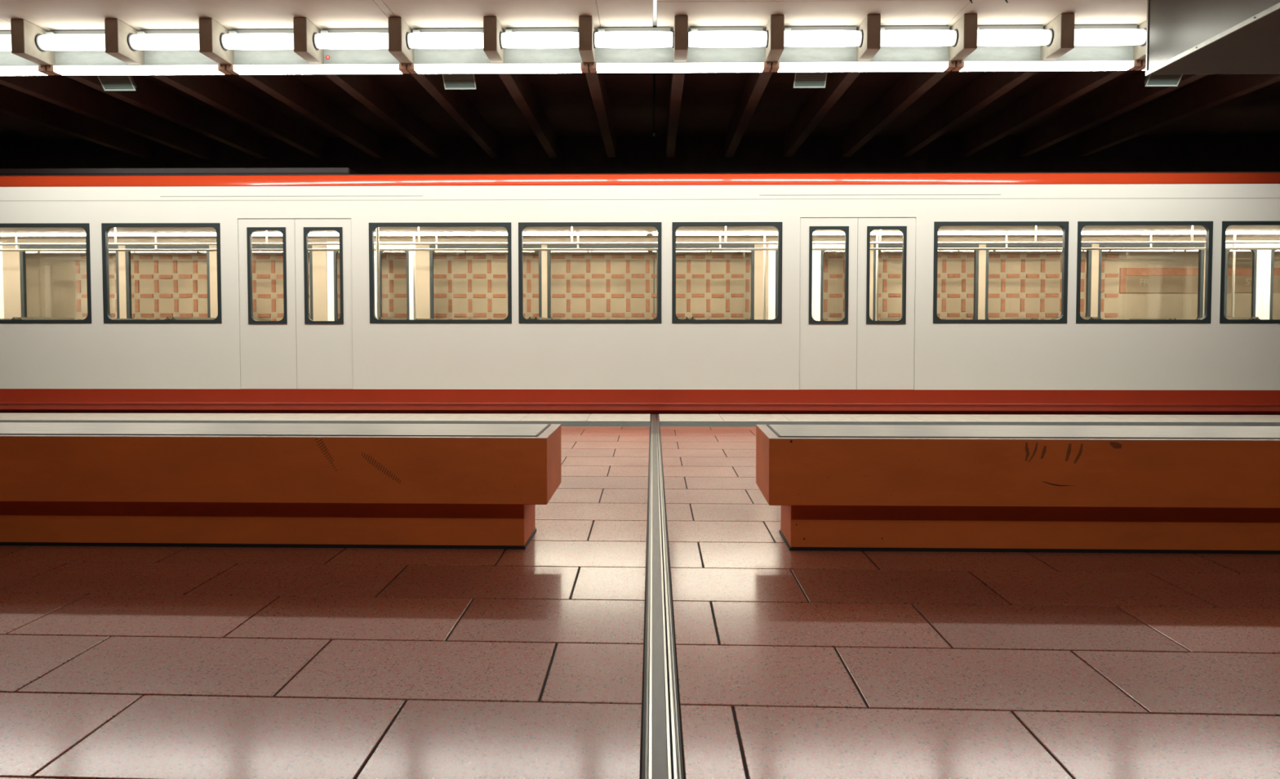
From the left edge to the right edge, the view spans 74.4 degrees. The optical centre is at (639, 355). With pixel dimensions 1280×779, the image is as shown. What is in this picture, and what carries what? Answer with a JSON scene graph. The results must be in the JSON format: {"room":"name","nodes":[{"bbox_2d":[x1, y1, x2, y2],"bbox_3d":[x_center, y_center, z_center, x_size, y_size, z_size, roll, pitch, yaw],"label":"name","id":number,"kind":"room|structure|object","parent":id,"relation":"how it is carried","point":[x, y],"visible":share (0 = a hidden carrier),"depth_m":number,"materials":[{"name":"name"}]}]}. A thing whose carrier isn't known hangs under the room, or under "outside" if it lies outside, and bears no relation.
{"room":"transit interior","nodes":[
{"label":"transit interior","id":0,"kind":"room"},
{"bbox_2d":[0,0,1146,31],"bbox_3d":[0.024,-3.056,1.469,24.000,0.224,13.650,0,2,1],"label":"ceiling","id":1,"kind":"structure","parent":0,"point":[48,15],"depth_m":7.82,"materials":[{"name":"grey paint"}]},
{"bbox_2d":[0,31,11,51],"bbox_3d":[-6.322,-3.065,8.240,0.769,0.218,0.268,0,2,1],"label":"tube light","id":2,"kind":"object","parent":1,"relation":"attached to","point":[5,36],"visible":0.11,"depth_m":8.12,"materials":[{"name":"white glass"}]},
{"bbox_2d":[35,30,105,51],"bbox_3d":[-5.427,-3.065,8.226,0.769,0.218,0.268,0,2,1],"label":"tube light","id":3,"kind":"object","parent":1,"relation":"attached to","point":[53,40],"visible":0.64,"depth_m":8.12,"materials":[{"name":"white glass"}]},
{"bbox_2d":[0,84,151,158],"bbox_3d":[-7.631,-3.102,10.498,0.126,0.318,5.028,0,2,1],"label":"ceiling beam","id":4,"kind":"structure","parent":1,"relation":"attached to","point":[13,102],"depth_m":11.19,"materials":[{"name":"brown wood"}]},
{"bbox_2d":[0,74,209,158],"bbox_3d":[-6.736,-3.102,10.484,0.126,0.318,5.028,0,2,1],"label":"ceiling beam","id":5,"kind":"structure","parent":1,"relation":"attached to","point":[61,91],"depth_m":10.61,"materials":[{"name":"beige concrete"}]},
{"bbox_2d":[10,18,266,158],"bbox_3d":[-5.841,-3.101,10.471,0.126,0.318,5.028,0,2,1],"label":"ceiling beam","id":6,"kind":"structure","parent":1,"relation":"attached to","point":[148,95],"depth_m":10.26,"materials":[{"name":"brown wood"}]},
{"bbox_2d":[127,29,199,50],"bbox_3d":[-4.532,-3.064,8.213,0.769,0.218,0.268,0,2,1],"label":"tube light","id":7,"kind":"object","parent":1,"relation":"attached to","point":[182,39],"visible":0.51,"depth_m":8.10,"materials":[{"name":"white glass"}]},
{"bbox_2d":[104,18,324,158],"bbox_3d":[-4.946,-3.101,10.457,0.126,0.318,5.028,0,2,1],"label":"ceiling beam","id":8,"kind":"structure","parent":1,"relation":"attached to","point":[213,90],"depth_m":10.07,"materials":[{"name":"beige concrete"}]},
{"bbox_2d":[219,29,293,49],"bbox_3d":[-3.637,-3.064,8.200,0.769,0.218,0.268,0,2,1],"label":"tube light","id":9,"kind":"object","parent":1,"relation":"attached to","point":[236,39],"visible":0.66,"depth_m":8.09,"materials":[{"name":"white glass"}]},
{"bbox_2d":[199,17,382,158],"bbox_3d":[-4.051,-3.100,10.444,0.126,0.318,5.028,0,2,1],"label":"ceiling beam","id":10,"kind":"structure","parent":1,"relation":"attached to","point":[288,89],"depth_m":9.98,"materials":[{"name":"brown wood"}]},
{"bbox_2d":[312,28,388,49],"bbox_3d":[-2.743,-3.064,8.186,0.769,0.218,0.268,0,2,1],"label":"tube light","id":11,"kind":"object","parent":1,"relation":"attached to","point":[335,38],"visible":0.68,"depth_m":8.07,"materials":[{"name":"white glass"}]},
{"bbox_2d":[293,17,440,157],"bbox_3d":[-3.156,-3.100,10.431,0.126,0.318,5.028,0,2,1],"label":"ceiling beam","id":12,"kind":"structure","parent":1,"relation":"attached to","point":[364,88],"depth_m":9.93,"materials":[{"name":"beige concrete"}]},
{"bbox_2d":[387,17,498,157],"bbox_3d":[-2.261,-3.099,10.417,0.126,0.318,5.028,0,2,1],"label":"ceiling beam","id":13,"kind":"structure","parent":1,"relation":"attached to","point":[454,101],"depth_m":9.81,"materials":[{"name":"brown wood"}]},
{"bbox_2d":[405,28,483,48],"bbox_3d":[-1.848,-3.063,8.173,0.769,0.218,0.268,0,2,1],"label":"tube light","id":14,"kind":"object","parent":1,"relation":"attached to","point":[420,38],"visible":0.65,"depth_m":8.06,"materials":[{"name":"white glass"}]},
{"bbox_2d":[483,16,557,157],"bbox_3d":[-1.367,-3.099,10.404,0.126,0.318,5.028,0,2,1],"label":"ceiling beam","id":15,"kind":"structure","parent":1,"relation":"attached to","point":[518,85],"depth_m":9.66,"materials":[{"name":"beige concrete"}]},
{"bbox_2d":[499,27,578,48],"bbox_3d":[-0.953,-3.063,8.159,0.769,0.218,0.268,0,2,1],"label":"tube light","id":16,"kind":"object","parent":1,"relation":"attached to","point":[513,37],"visible":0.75,"depth_m":8.05,"materials":[{"name":"white glass"}]},
{"bbox_2d":[578,15,615,157],"bbox_3d":[-0.472,-3.099,10.390,0.126,0.318,5.028,0,2,1],"label":"ceiling beam","id":17,"kind":"structure","parent":1,"relation":"attached to","point":[596,82],"depth_m":9.29,"materials":[{"name":"beige concrete"}]},
{"bbox_2d":[0,29,1133,65],"bbox_3d":[-0.503,-3.031,8.299,14.920,0.330,0.018,0,2,1],"label":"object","id":18,"kind":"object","parent":17,"relation":"attached to","point":[572,55],"depth_m":8.29,"materials":[{"name":"white metal"}]},
{"bbox_2d":[0,65,54,75],"bbox_3d":[-6.767,-2.838,8.412,1.774,0.062,0.144,0,2,1],"label":"strip light","id":19,"kind":"object","parent":18,"relation":"attached to","point":[5,70],"visible":0.84,"depth_m":8.34,"materials":[{"name":"grey"}]},
{"bbox_2d":[38,65,54,75],"bbox_3d":[-5.915,-2.840,8.399,0.069,0.060,0.144,0,2,1],"label":"socket","id":20,"kind":"object","parent":19,"relation":"attached to","point":[42,68],"depth_m":8.34,"materials":[{"name":"grey metal"}]},
{"bbox_2d":[46,64,231,75],"bbox_3d":[-4.977,-2.838,8.385,1.774,0.062,0.144,0,2,1],"label":"strip light","id":21,"kind":"object","parent":18,"relation":"attached to","point":[59,69],"visible":0.96,"depth_m":8.33,"materials":[{"name":"grey"}]},
{"bbox_2d":[46,65,62,75],"bbox_3d":[-5.830,-2.840,8.397,0.069,0.060,0.144,0,2,1],"label":"socket","id":22,"kind":"object","parent":21,"relation":"attached to","point":[51,68],"depth_m":8.33,"materials":[{"name":"grey metal"}]},
{"bbox_2d":[217,64,231,74],"bbox_3d":[-4.125,-2.839,8.372,0.069,0.060,0.144,0,2,1],"label":"socket","id":23,"kind":"object","parent":21,"relation":"attached to","point":[221,68],"depth_m":8.32,"materials":[{"name":"grey metal"}]},
{"bbox_2d":[226,63,409,75],"bbox_3d":[-3.188,-2.837,8.358,1.774,0.062,0.144,0,2,1],"label":"strip light","id":24,"kind":"object","parent":18,"relation":"attached to","point":[235,68],"visible":0.98,"depth_m":8.30,"materials":[{"name":"grey"}]},
{"bbox_2d":[226,64,239,74],"bbox_3d":[-4.040,-2.839,8.371,0.069,0.060,0.144,0,2,1],"label":"socket","id":25,"kind":"object","parent":24,"relation":"attached to","point":[232,68],"depth_m":8.30,"materials":[{"name":"grey metal"}]},
{"bbox_2d":[398,63,409,73],"bbox_3d":[-2.335,-2.838,8.345,0.069,0.060,0.144,0,2,1],"label":"socket","id":26,"kind":"object","parent":24,"relation":"attached to","point":[402,68],"depth_m":8.29,"materials":[{"name":"grey metal"}]},
{"bbox_2d":[407,62,588,74],"bbox_3d":[-1.398,-2.836,8.331,1.774,0.062,0.144,0,2,1],"label":"strip light","id":27,"kind":"object","parent":18,"relation":"attached to","point":[415,68],"visible":1,"depth_m":8.27,"materials":[{"name":"grey"}]},
{"bbox_2d":[407,63,417,73],"bbox_3d":[-2.250,-2.838,8.344,0.069,0.060,0.144,0,2,1],"label":"socket","id":28,"kind":"object","parent":27,"relation":"attached to","point":[413,68],"depth_m":8.28,"materials":[{"name":"grey metal"}]},
{"bbox_2d":[580,62,588,72],"bbox_3d":[-0.545,-2.837,8.318,0.069,0.060,0.144,0,2,1],"label":"socket","id":29,"kind":"object","parent":27,"relation":"attached to","point":[584,66],"depth_m":8.25,"materials":[{"name":"grey metal"}]},
{"bbox_2d":[589,61,770,73],"bbox_3d":[0.392,-2.835,8.304,1.774,0.062,0.144,0,2,1],"label":"strip light","id":30,"kind":"object","parent":18,"relation":"attached to","point":[756,66],"visible":1,"depth_m":8.24,"materials":[{"name":"grey"}]},
{"bbox_2d":[589,62,597,72],"bbox_3d":[-0.460,-2.837,8.317,0.069,0.060,0.144,0,2,1],"label":"socket","id":31,"kind":"object","parent":30,"relation":"attached to","point":[593,66],"depth_m":8.25,"materials":[{"name":"grey metal"}]},
{"bbox_2d":[762,62,770,71],"bbox_3d":[1.244,-2.836,8.291,0.069,0.060,0.144,0,2,1],"label":"socket","id":32,"kind":"object","parent":30,"relation":"attached to","point":[766,65],"depth_m":8.22,"materials":[{"name":"grey metal"}]},
{"bbox_2d":[770,60,955,72],"bbox_3d":[2.182,-2.834,8.277,1.774,0.062,0.144,0,2,1],"label":"strip light","id":33,"kind":"object","parent":18,"relation":"attached to","point":[930,65],"visible":1,"depth_m":8.22,"materials":[{"name":"grey"}]},
{"bbox_2d":[770,61,779,71],"bbox_3d":[1.329,-2.836,8.290,0.069,0.060,0.144,0,2,1],"label":"socket","id":34,"kind":"object","parent":33,"relation":"attached to","point":[775,67],"depth_m":8.22,"materials":[{"name":"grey metal"}]},
{"bbox_2d":[944,60,955,71],"bbox_3d":[3.034,-2.835,8.264,0.069,0.060,0.144,0,2,1],"label":"socket","id":35,"kind":"object","parent":33,"relation":"attached to","point":[948,64],"depth_m":8.20,"materials":[{"name":"grey metal"}]},
{"bbox_2d":[951,59,1141,71],"bbox_3d":[3.972,-2.833,8.251,1.774,0.062,0.144,0,2,1],"label":"strip light","id":36,"kind":"object","parent":18,"relation":"attached to","point":[1104,64],"visible":0.97,"depth_m":8.19,"materials":[{"name":"grey"}]},
{"bbox_2d":[951,60,964,71],"bbox_3d":[3.119,-2.835,8.263,0.069,0.060,0.144,0,2,1],"label":"socket","id":37,"kind":"object","parent":36,"relation":"attached to","point":[959,65],"depth_m":8.21,"materials":[{"name":"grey metal"}]},
{"bbox_2d":[1127,59,1141,70],"bbox_3d":[4.824,-2.834,8.238,0.069,0.060,0.144,0,2,1],"label":"socket","id":38,"kind":"object","parent":36,"relation":"attached to","point":[1135,64],"depth_m":8.17,"materials":[{"name":"metal"}]},
{"bbox_2d":[1134,59,1146,71],"bbox_3d":[5.761,-2.832,8.224,1.774,0.062,0.144,0,2,1],"label":"strip light","id":39,"kind":"object","parent":18,"relation":"attached to","point":[1142,67],"visible":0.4,"depth_m":8.21,"materials":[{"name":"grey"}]},
{"bbox_2d":[593,26,674,48],"bbox_3d":[-0.058,-3.062,8.146,0.769,0.218,0.268,0,2,1],"label":"tube light","id":40,"kind":"object","parent":1,"relation":"attached to","point":[643,37],"visible":1,"depth_m":8.03,"materials":[{"name":"white glass"}]},
{"bbox_2d":[666,15,688,157],"bbox_3d":[0.423,-3.098,10.377,0.126,0.318,5.028,0,2,1],"label":"ceiling beam","id":41,"kind":"structure","parent":1,"relation":"attached to","point":[681,22],"depth_m":9.10,"materials":[{"name":"brown wood"}]},
{"bbox_2d":[688,26,768,47],"bbox_3d":[0.837,-3.062,8.133,0.769,0.218,0.268,0,2,1],"label":"tube light","id":42,"kind":"object","parent":1,"relation":"attached to","point":[698,37],"visible":0.94,"depth_m":8.02,"materials":[{"name":"white glass"}]},
{"bbox_2d":[724,14,784,156],"bbox_3d":[1.318,-3.098,10.364,0.126,0.318,5.028,0,2,1],"label":"ceiling beam","id":43,"kind":"structure","parent":1,"relation":"attached to","point":[755,84],"depth_m":9.49,"materials":[{"name":"brown wood"}]},
{"bbox_2d":[783,26,863,47],"bbox_3d":[1.732,-3.061,8.119,0.769,0.218,0.268,0,2,1],"label":"tube light","id":44,"kind":"object","parent":1,"relation":"attached to","point":[797,36],"visible":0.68,"depth_m":8.01,"materials":[{"name":"white glass"}]},
{"bbox_2d":[783,13,880,156],"bbox_3d":[2.213,-3.097,10.350,0.126,0.318,5.028,0,2,1],"label":"ceiling beam","id":45,"kind":"structure","parent":1,"relation":"attached to","point":[822,100],"depth_m":9.67,"materials":[{"name":"brown wood"}]},
{"bbox_2d":[842,13,977,156],"bbox_3d":[3.108,-3.097,10.337,0.126,0.318,5.028,0,2,1],"label":"ceiling beam","id":46,"kind":"structure","parent":1,"relation":"attached to","point":[911,86],"depth_m":9.78,"materials":[{"name":"brown wood"}]},
{"bbox_2d":[880,26,958,46],"bbox_3d":[2.627,-3.061,8.106,0.769,0.218,0.268,0,2,1],"label":"tube light","id":47,"kind":"object","parent":1,"relation":"attached to","point":[891,36],"visible":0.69,"depth_m":7.99,"materials":[{"name":"white glass"}]},
{"bbox_2d":[901,13,1075,156],"bbox_3d":[4.003,-3.096,10.323,0.126,0.318,5.028,0,2,1],"label":"ceiling beam","id":48,"kind":"structure","parent":1,"relation":"attached to","point":[989,86],"depth_m":9.84,"materials":[{"name":"brown wood"}]},
{"bbox_2d":[977,25,1053,46],"bbox_3d":[3.522,-3.060,8.092,0.769,0.218,0.268,0,2,1],"label":"tube light","id":49,"kind":"object","parent":1,"relation":"attached to","point":[987,35],"visible":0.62,"depth_m":7.98,"materials":[{"name":"white glass"}]},
{"bbox_2d":[960,20,1146,155],"bbox_3d":[4.898,-3.096,10.310,0.126,0.318,5.028,0,2,1],"label":"ceiling beam","id":50,"kind":"structure","parent":1,"relation":"attached to","point":[1066,86],"depth_m":10.26,"materials":[{"name":"brown wood"}]},
{"bbox_2d":[1074,24,1146,45],"bbox_3d":[4.417,-3.060,8.079,0.769,0.218,0.268,0,2,1],"label":"tube light","id":51,"kind":"object","parent":1,"relation":"attached to","point":[1105,34],"visible":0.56,"depth_m":7.97,"materials":[{"name":"white glass"}]},
{"bbox_2d":[1019,71,1207,155],"bbox_3d":[5.793,-3.095,10.296,0.126,0.318,5.028,0,2,1],"label":"ceiling beam","id":52,"kind":"structure","parent":1,"relation":"attached to","point":[1132,92],"depth_m":10.62,"materials":[{"name":"beige concrete"}]},
{"bbox_2d":[1079,73,1279,155],"bbox_3d":[6.688,-3.095,10.283,0.126,0.318,5.028,0,2,1],"label":"ceiling beam","id":53,"kind":"structure","parent":1,"relation":"attached to","point":[1215,90],"depth_m":10.49,"materials":[{"name":"beige concrete"}]},
{"bbox_2d":[1145,0,1279,75],"bbox_3d":[6.675,-2.693,4.285,4.582,0.704,6.152,0,2,1],"label":"hanging sign","id":54,"kind":"object","parent":1,"relation":"hanging from","point":[1184,37],"depth_m":6.83,"materials":[{"name":"grey metal"}]},
{"bbox_2d":[0,413,1279,778],"bbox_3d":[0.061,1.031,4.128,18.000,0.352,10.860,0,2,1],"label":"floor","id":55,"kind":"structure","parent":0,"point":[117,662],"depth_m":2.61,"materials":[{"name":"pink tile"}]},
{"bbox_2d":[0,422,561,549],"bbox_3d":[-2.818,0.603,3.995,4.842,0.516,0.518,0,2,2],"label":"bench","id":56,"kind":"object","parent":55,"relation":"on","point":[260,485],"visible":1,"depth_m":3.73,"materials":[{"name":"orange wood"}]},
{"bbox_2d":[641,413,684,778],"bbox_3d":[0.086,0.855,4.242,0.094,0.008,10.620,0,2,1],"label":"expansion joint","id":57,"kind":"object","parent":55,"relation":"on","point":[655,680],"visible":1,"depth_m":2.59,"materials":[{"name":"silver metal"}]},
{"bbox_2d":[755,424,1279,554],"bbox_3d":[2.962,0.608,3.847,4.794,0.516,0.518,0,2,2],"label":"bench","id":58,"kind":"object","parent":55,"relation":"on","point":[1135,489],"visible":1,"depth_m":3.65,"materials":[{"name":"orange wood"}]},
{"bbox_2d":[0,133,1279,320],"bbox_3d":[0.197,-0.780,13.093,24.000,5.145,0.272,0,2,1],"label":"wall","id":59,"kind":"structure","parent":0,"point":[1023,283],"depth_m":12.94,"materials":[{"name":"ceramic"}]},
{"bbox_2d":[1119,267,1279,293],"bbox_3d":[8.704,-1.138,12.821,2.780,0.380,0.034,0,2,1],"label":"station sign","id":60,"kind":"object","parent":59,"relation":"attached to","point":[1131,280],"visible":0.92,"depth_m":12.82,"materials":[{"name":"beige"}]},
{"bbox_3d":[-5.837,-3.380,10.677,12.004,0.220,4.600,0,2,1],"label":"ceiling","id":61,"kind":"structure","parent":0},
{"bbox_2d":[97,75,136,90],"bbox_3d":[-5.418,-2.977,8.723,0.326,0.448,0.176,0,2,1],"label":"vent grille","id":62,"kind":"object","parent":61,"relation":"hanging from","point":[108,82],"visible":0.6,"depth_m":8.73,"materials":[{"name":"grey metal"}]},
{"bbox_2d":[441,73,476,88],"bbox_3d":[-1.859,-2.975,8.670,0.326,0.448,0.176,0,2,1],"label":"vent grille","id":63,"kind":"object","parent":61,"relation":"hanging from","point":[451,81],"visible":0.62,"depth_m":8.68,"materials":[{"name":"grey metal"}]},
{"bbox_3d":[6.176,-3.373,10.497,11.968,0.220,4.600,0,2,1],"label":"ceiling","id":64,"kind":"structure","parent":0},
{"bbox_2d":[793,71,827,88],"bbox_3d":[1.741,-2.973,8.616,0.326,0.448,0.176,0,2,1],"label":"vent grille","id":65,"kind":"object","parent":64,"relation":"hanging from","point":[802,79],"visible":0.6,"depth_m":8.62,"materials":[{"name":"grey metal"}]},
{"bbox_2d":[1144,74,1182,86],"bbox_3d":[5.330,-2.971,8.562,0.326,0.448,0.176,0,2,1],"label":"vent grille","id":66,"kind":"object","parent":64,"relation":"hanging from","point":[1151,80],"visible":0.51,"depth_m":8.59,"materials":[{"name":"grey metal"}]},
{"bbox_3d":[0.152,1.667,10.213,24.000,0.155,0.120,0,2,1],"label":"rail","id":67,"kind":"object","parent":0,"visible":0},
{"bbox_2d":[0,167,1279,414],"bbox_3d":[0.163,-0.345,10.878,23.120,3.820,2.662,0,2,1],"label":"train","id":68,"kind":"object","parent":67,"relation":"on","point":[785,358],"visible":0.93,"depth_m":9.57,"materials":[{"name":"white paint"}]},
{"bbox_2d":[0,233,85,235],"bbox_3d":[-8.417,-1.650,11.567,1.820,0.027,0.100,0,2,1],"label":"lamp","id":69,"kind":"object","parent":68,"relation":"attached to","point":[1,234],"depth_m":11.52,"materials":[{"name":"white plastic"}]},
{"bbox_2d":[108,233,216,235],"bbox_3d":[-6.517,-1.649,11.539,1.820,0.027,0.100,0,2,1],"label":"lamp","id":70,"kind":"object","parent":68,"relation":"attached to","point":[109,234],"depth_m":11.49,"materials":[{"name":"white plastic"}]},
{"bbox_2d":[251,232,339,235],"bbox_3d":[-4.617,-1.648,11.510,1.820,0.027,0.100,0,2,1],"label":"lamp","id":71,"kind":"object","parent":68,"relation":"attached to","point":[254,233],"depth_m":11.47,"materials":[{"name":"white plastic"}]},
{"bbox_2d":[373,232,507,235],"bbox_3d":[-2.717,-1.647,11.482,1.820,0.027,0.100,0,2,1],"label":"lamp","id":72,"kind":"object","parent":68,"relation":"attached to","point":[375,233],"depth_m":11.44,"materials":[{"name":"white plastic"}]},
{"bbox_2d":[522,232,646,235],"bbox_3d":[-0.818,-1.646,11.453,1.820,0.027,0.100,0,2,1],"label":"lamp","id":73,"kind":"object","parent":68,"relation":"attached to","point":[523,233],"depth_m":11.41,"materials":[{"name":"white plastic"}]},
{"bbox_2d":[653,232,777,235],"bbox_3d":[1.082,-1.645,11.425,1.820,0.027,0.100,0,2,1],"label":"lamp","id":74,"kind":"object","parent":68,"relation":"attached to","point":[654,233],"depth_m":11.38,"materials":[{"name":"white plastic"}]},
{"bbox_2d":[812,231,902,235],"bbox_3d":[2.982,-1.644,11.396,1.820,0.027,0.100,0,2,1],"label":"lamp","id":75,"kind":"object","parent":68,"relation":"attached to","point":[814,233],"depth_m":11.35,"materials":[{"name":"white plastic"}]},
{"bbox_2d":[937,231,1062,235],"bbox_3d":[4.882,-1.643,11.368,1.820,0.027,0.100,0,2,1],"label":"lamp","id":76,"kind":"object","parent":68,"relation":"attached to","point":[939,233],"depth_m":11.32,"materials":[{"name":"white plastic"}]},
{"bbox_2d":[1081,231,1205,234],"bbox_3d":[6.782,-1.642,11.339,1.820,0.027,0.100,0,2,1],"label":"lamp","id":77,"kind":"object","parent":68,"relation":"attached to","point":[1082,233],"depth_m":11.30,"materials":[{"name":"white plastic"}]},
{"bbox_2d":[1226,231,1279,234],"bbox_3d":[8.681,-1.641,11.311,1.820,0.027,0.100,0,2,1],"label":"lamp","id":78,"kind":"object","parent":68,"relation":"attached to","point":[1227,232],"depth_m":11.27,"materials":[{"name":"white plastic"}]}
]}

